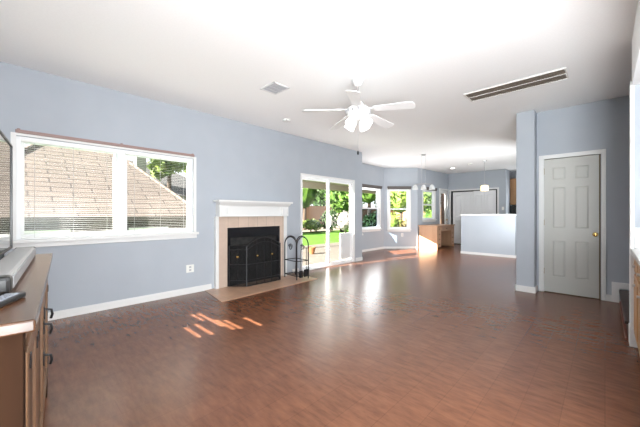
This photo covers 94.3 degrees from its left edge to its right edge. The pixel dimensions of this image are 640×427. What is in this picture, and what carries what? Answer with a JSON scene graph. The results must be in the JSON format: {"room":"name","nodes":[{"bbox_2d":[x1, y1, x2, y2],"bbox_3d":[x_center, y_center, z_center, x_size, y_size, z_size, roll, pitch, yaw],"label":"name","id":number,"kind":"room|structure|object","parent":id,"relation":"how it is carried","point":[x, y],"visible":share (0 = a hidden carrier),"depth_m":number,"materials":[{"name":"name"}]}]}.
{"room":"living room","nodes":[
{"label":"living room","id":0,"kind":"room"},
{"bbox_2d":[0,62,361,312],"bbox_3d":[-1.334,-0.184,5.196,0.120,2.768,6.850,0,0,44],"label":"wall","id":1,"kind":"structure","parent":0,"point":[236,160],"depth_m":4.16,"materials":[{"name":"blue paint"}]},
{"bbox_2d":[10,132,195,239],"bbox_3d":[-2.564,-0.285,3.819,0.012,1.140,1.960,0,0,44],"label":"trim","id":2,"kind":"structure","parent":1,"relation":"attached to","point":[12,134],"depth_m":3.43,"materials":[{"name":"white paint"}]},
{"bbox_2d":[15,128,194,156],"bbox_3d":[-2.556,-0.877,3.811,0.034,0.045,1.890,0,0,44],"label":"blind valance","id":3,"kind":"object","parent":1,"relation":"attached to","point":[17,130],"visible":1,"depth_m":3.62,"materials":[{"name":"brown wood"}]},
{"bbox_2d":[12,136,198,248],"bbox_3d":[-2.583,-0.230,3.837,0.160,1.199,2.000,0,0,44],"label":"window","id":4,"kind":"structure","parent":1,"relation":"in","point":[120,184],"depth_m":3.82,"materials":[{"name":"white plastic"}]},
{"bbox_2d":[21,140,116,238],"bbox_3d":[-2.913,-0.261,3.505,0.034,1.067,0.864,0,0,44],"label":"mini blind","id":5,"kind":"object","parent":4,"relation":"attached to","point":[27,141],"visible":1,"depth_m":3.47,"materials":[{"name":"white plastic"}]},
{"bbox_2d":[125,153,189,233],"bbox_3d":[-2.257,-0.261,4.189,0.034,1.067,0.840,0,0,44],"label":"mini blind","id":6,"kind":"object","parent":4,"relation":"attached to","point":[127,154],"visible":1,"depth_m":4.14,"materials":[{"name":"white plastic"}]},
{"bbox_2d":[186,264,193,272],"bbox_3d":[-1.950,0.827,4.460,0.008,0.116,0.116,0,0,44],"label":"wall outlet","id":7,"kind":"object","parent":1,"relation":"attached to","point":[189,268],"visible":1,"depth_m":4.45,"materials":[{"name":"white plastic"}]},
{"bbox_2d":[48,257,362,320],"bbox_3d":[-1.286,1.155,5.149,0.014,0.090,6.850,0,0,44],"label":"baseboard","id":8,"kind":"structure","parent":1,"relation":"attached to","point":[60,314],"depth_m":3.87,"materials":[{"name":"white paint"}]},
{"bbox_2d":[300,173,354,270],"bbox_3d":[0.197,0.186,6.765,0.145,2.028,1.821,0,0,44],"label":"door","id":9,"kind":"structure","parent":1,"relation":"in","point":[303,176],"depth_m":6.79,"materials":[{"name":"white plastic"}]},
{"bbox_2d":[0,0,637,173],"bbox_3d":[3.392,-1.643,5.304,8.650,0.150,13.750,0,0,44],"label":"ceiling","id":10,"kind":"structure","parent":0,"point":[213,57],"depth_m":2.95,"materials":[{"name":"white paint"}]},
{"bbox_2d":[260,82,289,94],"bbox_3d":[-0.565,-1.561,3.708,0.290,0.012,0.250,0,0,44],"label":"ceiling vent","id":11,"kind":"object","parent":10,"relation":"in","point":[275,88],"visible":1,"depth_m":3.70,"materials":[{"name":"white metal"}]},
{"bbox_2d":[302,77,414,154],"bbox_3d":[0.479,-1.126,3.494,1.255,0.882,1.225,0,0,44],"label":"ceiling fan","id":12,"kind":"object","parent":10,"relation":"hanging from","point":[358,111],"visible":1,"depth_m":3.40,"materials":[{"name":"white metal"}]},
{"bbox_2d":[412,154,434,189],"bbox_3d":[2.751,-1.101,7.893,0.576,0.932,0.156,0,0,12],"label":"chandelier","id":13,"kind":"object","parent":10,"relation":"hanging from","point":[423,187],"visible":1,"depth_m":7.87,"materials":[{"name":"white glass"}]},
{"bbox_2d":[480,160,488,190],"bbox_3d":[4.867,-1.119,8.787,0.216,0.896,0.216,0,0,44],"label":"pendant lamp","id":14,"kind":"object","parent":10,"relation":"hanging from","point":[484,187],"visible":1,"depth_m":8.73,"materials":[{"name":"white glass"}]},
{"bbox_2d":[463,67,568,101],"bbox_3d":[2.372,-1.559,3.656,1.040,0.016,0.340,0,0,44],"label":"ceiling vent","id":15,"kind":"object","parent":10,"relation":"in","point":[560,74],"visible":1,"depth_m":3.59,"materials":[{"name":"white metal"}]},
{"bbox_2d":[43,244,639,426],"bbox_3d":[3.392,1.260,5.304,8.650,0.120,13.750,0,0,44],"label":"floor","id":16,"kind":"structure","parent":0,"point":[444,336],"depth_m":2.53,"materials":[{"name":"brown laminate"}]},
{"bbox_2d":[0,253,53,426],"bbox_3d":[-1.447,0.735,1.245,0.486,0.930,1.677,0,0,-41],"label":"cabinet","id":17,"kind":"object","parent":16,"relation":"on","point":[24,356],"visible":1,"depth_m":0.85,"materials":[{"name":"brown wood"}]},
{"bbox_2d":[0,129,12,259],"bbox_3d":[-1.571,-0.074,1.373,0.125,0.687,1.113,0,0,-41],"label":"television","id":18,"kind":"object","parent":17,"relation":"on","point":[6,148],"visible":0.87,"depth_m":1.67,"materials":[{"name":"black"}]},
{"bbox_2d":[0,292,25,307],"bbox_3d":[-0.940,0.259,0.872,0.046,0.020,0.176,0,0,-21],"label":"remote control","id":19,"kind":"object","parent":17,"relation":"on","point":[8,298],"visible":1,"depth_m":0.90,"materials":[{"name":"black plastic"}]},
{"bbox_2d":[0,247,35,294],"bbox_3d":[-1.452,0.239,1.408,0.096,0.060,1.200,0,0,-41],"label":"soundbar","id":20,"kind":"object","parent":17,"relation":"on","point":[14,264],"visible":0.97,"depth_m":1.22,"materials":[{"name":"silver metal"}]},
{"bbox_2d":[12,248,35,287],"bbox_3d":[-1.431,0.239,1.452,0.005,0.042,1.110,0,0,-41],"label":"grille","id":21,"kind":"object","parent":20,"relation":"attached to","point":[21,265],"depth_m":1.29,"materials":[{"name":"white plastic"}]},
{"bbox_2d":[205,200,316,301],"bbox_3d":[-0.908,0.492,5.000,0.764,1.415,2.002,0,0,44],"label":"fireplace","id":22,"kind":"object","parent":16,"relation":"on","point":[236,222],"visible":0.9,"depth_m":4.97,"materials":[{"name":"beige tile"}]},
{"bbox_2d":[213,200,292,203],"bbox_3d":[-1.110,-0.200,5.186,0.214,0.031,1.503,0,0,44],"label":"mantel shelf","id":23,"kind":"object","parent":22,"relation":"attached to","point":[217,201],"depth_m":4.93,"materials":[{"name":"white paint"}]},
{"bbox_2d":[228,236,280,286],"bbox_3d":[-1.040,0.790,5.104,0.251,0.794,1.036,0,0,44],"label":"fireplace screen","id":24,"kind":"object","parent":22,"relation":"on","point":[258,262],"visible":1,"depth_m":4.95,"materials":[{"name":"black metal"}]},
{"bbox_2d":[284,235,308,279],"bbox_3d":[-0.437,0.802,5.513,0.284,0.777,0.397,0,0,-41],"label":"rack","id":25,"kind":"object","parent":22,"relation":"on","point":[291,236],"visible":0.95,"depth_m":5.45,"materials":[{"name":"black metal"}]},
{"bbox_2d":[304,248,308,276],"bbox_3d":[-0.247,0.879,5.393,0.034,0.531,0.110,0,0,44],"label":"shovel","id":26,"kind":"object","parent":25,"relation":"hanging from","point":[306,271],"visible":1,"depth_m":5.39,"materials":[{"name":"black metal"}]},
{"bbox_2d":[418,224,454,249],"bbox_3d":[4.151,0.800,10.518,0.685,0.800,1.555,0,0,44],"label":"desk","id":27,"kind":"object","parent":16,"relation":"on","point":[432,236],"visible":1,"depth_m":10.05,"materials":[{"name":"brown wood"}]},
{"bbox_2d":[619,290,628,340],"bbox_3d":[3.912,0.930,2.968,1.265,0.540,1.628,0,0,44],"label":"staircase","id":28,"kind":"structure","parent":16,"relation":"on","point":[624,294],"depth_m":3.26,"materials":[{"name":"brown wood"}]},
{"bbox_2d":[632,258,639,354],"bbox_3d":[2.345,0.777,1.747,0.635,0.845,1.968,0,0,44],"label":"bar cabinet","id":29,"kind":"object","parent":16,"relation":"on","point":[636,285],"visible":0.93,"depth_m":2.38,"materials":[{"name":"brown wood"}]},
{"bbox_2d":[630,249,639,265],"bbox_3d":[2.356,0.335,1.736,0.665,0.039,1.968,0,0,44],"label":"countertop","id":30,"kind":"structure","parent":29,"relation":"on","point":[635,252],"depth_m":2.34,"materials":[{"name":"white stone"}]},
{"bbox_3d":[7.414,0.665,10.470,1.200,1.070,0.515,0,0,44],"label":"base cabinet","id":31,"kind":"object","parent":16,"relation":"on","visible":0},
{"bbox_3d":[7.408,0.107,10.468,1.205,0.044,0.525,0,0,44],"label":"countertop","id":32,"kind":"structure","parent":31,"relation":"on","visible":0},
{"bbox_2d":[510,205,515,213],"bbox_3d":[7.255,-0.105,10.730,0.590,0.370,0.360,0,0,44],"label":"microwave oven","id":33,"kind":"object","parent":32,"relation":"on","point":[512,208],"visible":0.14,"depth_m":10.73,"materials":[{"name":"black plastic"}]},
{"bbox_2d":[362,163,383,249],"bbox_3d":[1.581,-0.184,9.605,0.120,2.768,1.750,0,0,44],"label":"wall","id":34,"kind":"structure","parent":0,"point":[371,174],"depth_m":9.73,"materials":[{"name":"blue paint"}]},
{"bbox_2d":[362,187,381,231],"bbox_3d":[1.596,-0.150,9.563,0.160,1.470,1.230,0,0,44],"label":"window","id":35,"kind":"structure","parent":34,"relation":"in","point":[377,227],"depth_m":9.94,"materials":[{"name":"white plastic"}]},
{"bbox_2d":[362,184,381,188],"bbox_3d":[1.643,-0.865,9.518,0.058,0.100,1.230,0,0,44],"label":"raised blind","id":36,"kind":"object","parent":35,"relation":"attached to","point":[363,185],"visible":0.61,"depth_m":9.52,"materials":[{"name":"grey fabric"}]},
{"bbox_2d":[362,247,383,251],"bbox_3d":[1.629,1.165,9.559,0.014,0.070,1.650,0,0,44],"label":"baseboard","id":37,"kind":"structure","parent":34,"relation":"attached to","point":[378,248],"depth_m":9.62,"materials":[{"name":"white paint"}]},
{"bbox_2d":[384,168,416,246],"bbox_3d":[2.767,-0.184,10.231,1.146,2.768,0.120,0,0,-1],"label":"wall","id":38,"kind":"structure","parent":0,"point":[392,176],"depth_m":10.17,"materials":[{"name":"blue paint"}]},
{"bbox_2d":[387,188,410,231],"bbox_3d":[2.705,-0.138,10.190,0.820,1.515,0.160,0,0,-1],"label":"window","id":39,"kind":"structure","parent":38,"relation":"in","point":[408,191],"depth_m":10.18,"materials":[{"name":"white plastic"}]},
{"bbox_2d":[387,186,411,188],"bbox_3d":[2.706,-0.875,10.124,0.820,0.100,0.058,0,0,-1],"label":"raised blind","id":40,"kind":"object","parent":39,"relation":"attached to","point":[388,187],"visible":1,"depth_m":10.10,"materials":[{"name":"grey"}]},
{"bbox_2d":[384,246,417,248],"bbox_3d":[2.768,1.165,10.164,1.146,0.070,0.014,0,0,-1],"label":"baseboard","id":41,"kind":"structure","parent":38,"relation":"attached to","point":[400,247],"depth_m":10.16,"materials":[{"name":"white paint"}]},
{"bbox_2d":[417,168,447,247],"bbox_3d":[4.178,-0.184,11.040,2.394,2.768,0.120,0,0,-43],"label":"wall","id":42,"kind":"structure","parent":0,"point":[438,179],"depth_m":10.71,"materials":[{"name":"blue paint"}]},
{"bbox_2d":[422,190,436,221],"bbox_3d":[3.928,-0.300,10.755,1.000,1.210,0.160,0,0,-43],"label":"window","id":43,"kind":"structure","parent":42,"relation":"in","point":[433,219],"depth_m":11.02,"materials":[{"name":"white plastic"}]},
{"bbox_2d":[439,188,447,223],"bbox_3d":[4.799,0.120,11.547,0.775,2.160,0.102,0,0,-43],"label":"door","id":44,"kind":"structure","parent":42,"relation":"in","point":[441,191],"depth_m":11.70,"materials":[{"name":"white paint"}]},
{"bbox_2d":[448,169,506,223],"bbox_3d":[5.820,-0.184,11.199,2.090,2.768,0.120,0,0,44],"label":"wall","id":45,"kind":"structure","parent":0,"point":[493,178],"depth_m":10.95,"materials":[{"name":"blue paint"}]},
{"bbox_2d":[449,187,498,243],"bbox_3d":[5.792,0.133,11.214,1.720,2.135,0.135,0,0,44],"label":"door","id":46,"kind":"structure","parent":45,"relation":"in","point":[464,201],"depth_m":11.30,"materials":[{"name":"white paint"}]},
{"bbox_2d":[461,216,515,254],"bbox_3d":[5.167,0.632,8.901,1.390,1.135,1.200,0,0,44],"label":"wall","id":47,"kind":"structure","parent":0,"point":[481,234],"depth_m":8.42,"materials":[{"name":"blue paint"}]},
{"bbox_2d":[460,251,515,257],"bbox_3d":[5.162,1.165,8.896,1.418,0.070,1.214,0,0,44],"label":"baseboard","id":48,"kind":"structure","parent":47,"relation":"attached to","point":[463,252],"depth_m":8.41,"materials":[{"name":"white paint"}]},
{"bbox_2d":[460,214,515,215],"bbox_3d":[5.165,0.040,8.899,1.450,0.050,1.265,0,0,44],"label":"half wall cap","id":49,"kind":"object","parent":47,"relation":"on","point":[460,214],"visible":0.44,"depth_m":8.41,"materials":[{"name":"white paint"}]},
{"bbox_2d":[507,170,511,213],"bbox_3d":[6.859,-0.184,10.861,0.118,2.768,0.829,0,0,44],"label":"wall","id":50,"kind":"structure","parent":0,"point":[509,173],"depth_m":10.71,"materials":[{"name":"blue paint"}]},
{"bbox_2d":[512,171,515,205],"bbox_3d":[7.814,-0.184,10.533,1.910,2.768,0.120,0,0,44],"label":"wall","id":51,"kind":"structure","parent":0,"point":[513,172],"depth_m":11.04,"materials":[{"name":"blue paint"}]},
{"bbox_2d":[510,178,515,204],"bbox_3d":[7.257,-0.795,10.741,0.600,0.950,0.341,0,0,44],"label":"upper cabinet","id":52,"kind":"object","parent":51,"relation":"attached to","point":[512,181],"visible":0.28,"depth_m":10.77,"materials":[{"name":"brown wood"}]},
{"bbox_2d":[516,110,536,286],"bbox_3d":[5.754,-0.184,7.271,0.235,2.768,7.540,0,0,44],"label":"wall column","id":53,"kind":"structure","parent":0,"point":[526,122],"depth_m":4.55,"materials":[{"name":"blue paint"}]},
{"bbox_2d":[515,284,537,292],"bbox_3d":[3.326,1.155,4.740,0.263,0.090,0.554,0,0,44],"label":"baseboard","id":54,"kind":"structure","parent":53,"relation":"attached to","point":[517,287],"depth_m":4.54,"materials":[{"name":"white paint"}]},
{"bbox_2d":[537,95,628,300],"bbox_3d":[4.809,-0.184,3.340,3.885,2.768,0.120,0,0,44],"label":"wall","id":55,"kind":"structure","parent":0,"point":[604,124],"depth_m":4.08,"materials":[{"name":"blue paint"}]},
{"bbox_2d":[539,149,605,300],"bbox_3d":[3.686,0.155,4.367,0.752,2.090,0.175,0,0,44],"label":"door","id":56,"kind":"structure","parent":55,"relation":"attached to","point":[572,190],"depth_m":4.33,"materials":[{"name":"white wood"}]},
{"bbox_2d":[606,282,628,302],"bbox_3d":[4.292,0.975,3.742,0.988,0.450,0.016,0,0,44],"label":"baseboard","id":57,"kind":"structure","parent":55,"relation":"attached to","point":[616,286],"depth_m":4.01,"materials":[{"name":"white paint"}]},
{"bbox_2d":[635,84,639,273],"bbox_3d":[3.893,-0.184,1.753,2.810,2.768,0.120,0,0,44],"label":"wall","id":58,"kind":"structure","parent":0,"point":[637,87],"depth_m":2.67,"materials":[{"name":"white paint"}]},
{"bbox_2d":[629,81,634,327],"bbox_3d":[2.871,-0.055,2.734,0.027,2.290,0.150,0,0,44],"label":"trim","id":59,"kind":"structure","parent":58,"relation":"attached to","point":[631,87],"depth_m":2.68,"materials":[{"name":"white paint"}]},
{"bbox_2d":[628,324,637,347],"bbox_3d":[2.908,1.115,2.698,0.140,0.170,0.180,0,0,44],"label":"trim","id":60,"kind":"structure","parent":58,"relation":"attached to","point":[632,340],"depth_m":2.67,"materials":[{"name":"white paint"}]},
{"bbox_2d":[632,0,639,84],"bbox_3d":[2.378,-1.362,1.738,0.675,0.412,2.000,0,0,44],"label":"trim","id":61,"kind":"structure","parent":58,"relation":"attached to","point":[636,31],"depth_m":2.36,"materials":[{"name":"white paint"}]},
{"bbox_2d":[635,228,639,248],"bbox_3d":[3.064,0.222,2.454,0.637,0.184,0.013,0,0,44],"label":"tile backsplash","id":62,"kind":"structure","parent":58,"relation":"attached to","point":[637,230],"depth_m":2.66,"materials":[{"name":"white tile"}]},
{"label":"outside","id":63,"kind":"structure","parent":0,"visible":0},
{"bbox_2d":[303,230,348,245],"bbox_3d":[-12.927,1.410,33.194,55.380,0.180,110.000,0,0,44],"label":"ground","id":64,"kind":"structure","parent":63,"point":[314,238],"depth_m":16.34,"materials":[{"name":"green plant"}]},
{"bbox_2d":[24,144,186,233],"bbox_3d":[-7.812,-0.582,9.125,8.090,3.763,5.250,0,0,44],"label":"house","id":65,"kind":"structure","parent":64,"relation":"on","point":[86,203],"depth_m":7.32,"materials":[{"name":"beige brick"}]},
{"bbox_2d":[129,157,186,227],"bbox_3d":[-10.602,-1.000,18.559,7.000,4.600,6.900,0,0,44],"label":"house","id":66,"kind":"structure","parent":64,"relation":"on","point":[179,186],"depth_m":17.05,"materials":[{"name":"grey"}]},
{"bbox_2d":[146,159,186,189],"bbox_3d":[-7.645,-1.277,14.984,1.733,5.170,1.819,0,0,44],"label":"leafy tree","id":67,"kind":"object","parent":64,"relation":"on","point":[152,161],"visible":0.3,"depth_m":14.69,"materials":[{"name":"green plant"}]},
{"bbox_2d":[303,218,322,231],"bbox_3d":[-0.577,0.814,20.851,1.764,0.991,1.702,0,0,44],"label":"shrub","id":68,"kind":"object","parent":64,"relation":"on","point":[311,224],"visible":0.98,"depth_m":20.53,"materials":[{"name":"green plant"}]},
{"bbox_2d":[311,189,325,205],"bbox_3d":[0.494,-1.844,33.579,4.734,6.306,3.894,0,0,44],"label":"leafy tree","id":69,"kind":"object","parent":64,"relation":"on","point":[321,201],"visible":0.16,"depth_m":32.28,"materials":[{"name":"green plant"}]},
{"bbox_2d":[303,242,348,265],"bbox_3d":[1.477,1.350,11.194,4.130,0.100,10.200,0,0,44],"label":"patio slab","id":70,"kind":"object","parent":64,"relation":"on","point":[319,256],"visible":0.07,"depth_m":9.42,"materials":[{"name":"concrete"}]},
{"bbox_2d":[309,247,315,253],"bbox_3d":[-0.260,1.188,9.536,0.250,0.225,0.250,0,0,44],"label":"flower pot","id":71,"kind":"object","parent":70,"relation":"on","point":[311,249],"visible":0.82,"depth_m":9.45,"materials":[{"name":"brown ceramic"}]},
{"bbox_2d":[303,180,375,193],"bbox_3d":[1.467,-0.050,12.036,2.950,2.700,8.400,0,0,44],"label":"patio cover","id":72,"kind":"object","parent":70,"relation":"on","point":[309,184],"visible":0.05,"depth_m":12.62,"materials":[{"name":"beige"}]},
{"bbox_2d":[319,209,337,230],"bbox_3d":[0.717,0.489,20.475,1.623,1.633,1.493,0,0,44],"label":"shrub","id":73,"kind":"object","parent":64,"relation":"on","point":[332,212],"visible":0.55,"depth_m":20.27,"materials":[{"name":"green plant"}]},
{"bbox_2d":[331,212,348,232],"bbox_3d":[1.456,0.541,17.664,1.631,1.532,1.261,0,0,14],"label":"flowering bush","id":74,"kind":"object","parent":64,"relation":"on","point":[343,218],"visible":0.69,"depth_m":17.20,"materials":[{"name":"white plant"}]},
{"bbox_2d":[323,190,364,231],"bbox_3d":[1.680,-1.004,21.456,3.364,4.631,3.306,0,0,44],"label":"leafy tree","id":75,"kind":"object","parent":64,"relation":"on","point":[339,202],"visible":0.4,"depth_m":20.73,"materials":[{"name":"green plant"}]},
{"bbox_2d":[306,206,392,223],"bbox_3d":[1.415,0.293,29.826,0.060,2.015,23.000,0,0,44],"label":"wooden fence","id":76,"kind":"object","parent":64,"relation":"on","point":[314,212],"visible":0.06,"depth_m":28.07,"materials":[{"name":"brown wood"}]},
{"bbox_2d":[303,225,397,232],"bbox_3d":[3.478,1.345,28.539,4.500,0.110,34.000,0,0,44],"label":"gravel bed","id":77,"kind":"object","parent":64,"relation":"on","point":[336,228],"depth_m":22.54,"materials":[{"name":"beige gravel"}]},
{"bbox_2d":[303,188,321,229],"bbox_3d":[-1.012,-1.347,23.256,2.767,5.316,2.567,0,0,-21],"label":"leafy tree","id":78,"kind":"object","parent":77,"relation":"on","point":[309,195],"visible":0.2,"depth_m":22.52,"materials":[{"name":"green plant"}]},
{"bbox_2d":[346,192,375,215],"bbox_3d":[2.956,-0.829,18.665,2.339,4.280,2.595,0,0,44],"label":"leafy tree","id":79,"kind":"object","parent":64,"relation":"on","point":[367,198],"visible":0.11,"depth_m":18.25,"materials":[{"name":"green plant"}]},
{"bbox_2d":[362,211,375,226],"bbox_3d":[3.001,0.577,16.804,1.580,1.461,1.459,0,0,44],"label":"shrub","id":80,"kind":"object","parent":64,"relation":"on","point":[370,221],"visible":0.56,"depth_m":16.49,"materials":[{"name":"green plant"}]},
{"bbox_2d":[390,212,401,226],"bbox_3d":[4.389,0.625,18.499,1.453,1.704,1.109,0,0,-16],"label":"shrub","id":81,"kind":"object","parent":64,"relation":"on","point":[394,221],"visible":0.36,"depth_m":18.16,"materials":[{"name":"green plant"}]},
{"bbox_2d":[374,191,427,222],"bbox_3d":[6.098,-0.944,22.429,4.119,4.512,2.653,0,0,5],"label":"leafy tree","id":82,"kind":"object","parent":64,"relation":"on","point":[397,198],"visible":0.3,"depth_m":21.81,"materials":[{"name":"green plant"}]},
{"bbox_2d":[400,218,406,226],"bbox_3d":[4.961,0.717,16.755,1.155,1.244,1.170,0,0,44],"label":"shrub","id":83,"kind":"object","parent":64,"relation":"on","point":[403,223],"visible":0.16,"depth_m":16.71,"materials":[{"name":"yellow plant"}]},
{"bbox_2d":[393,211,423,220],"bbox_3d":[15.052,0.293,32.719,15.613,2.015,0.060,0,0,44],"label":"wooden fence","id":84,"kind":"object","parent":64,"relation":"on","point":[404,213],"visible":0.04,"depth_m":37.01,"materials":[{"name":"brown wood"}]},
{"bbox_2d":[423,192,431,213],"bbox_3d":[9.793,-0.787,26.989,3.353,4.199,2.697,0,0,44],"label":"leafy tree","id":85,"kind":"object","parent":64,"relation":"on","point":[428,194],"visible":0.23,"depth_m":26.34,"materials":[{"name":"green plant"}]},
{"bbox_2d":[423,209,431,217],"bbox_3d":[7.105,0.481,19.516,1.691,1.648,1.599,0,0,-31],"label":"shrub","id":86,"kind":"object","parent":64,"relation":"on","point":[428,214],"visible":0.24,"depth_m":19.31,"materials":[{"name":"green plant"}]},
{"bbox_2d":[441,194,443,223],"bbox_3d":[6.251,-0.175,14.133,1.350,2.950,0.550,0,0,44],"label":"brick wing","id":87,"kind":"object","parent":64,"relation":"on","point":[442,195],"visible":0.04,"depth_m":14.30,"materials":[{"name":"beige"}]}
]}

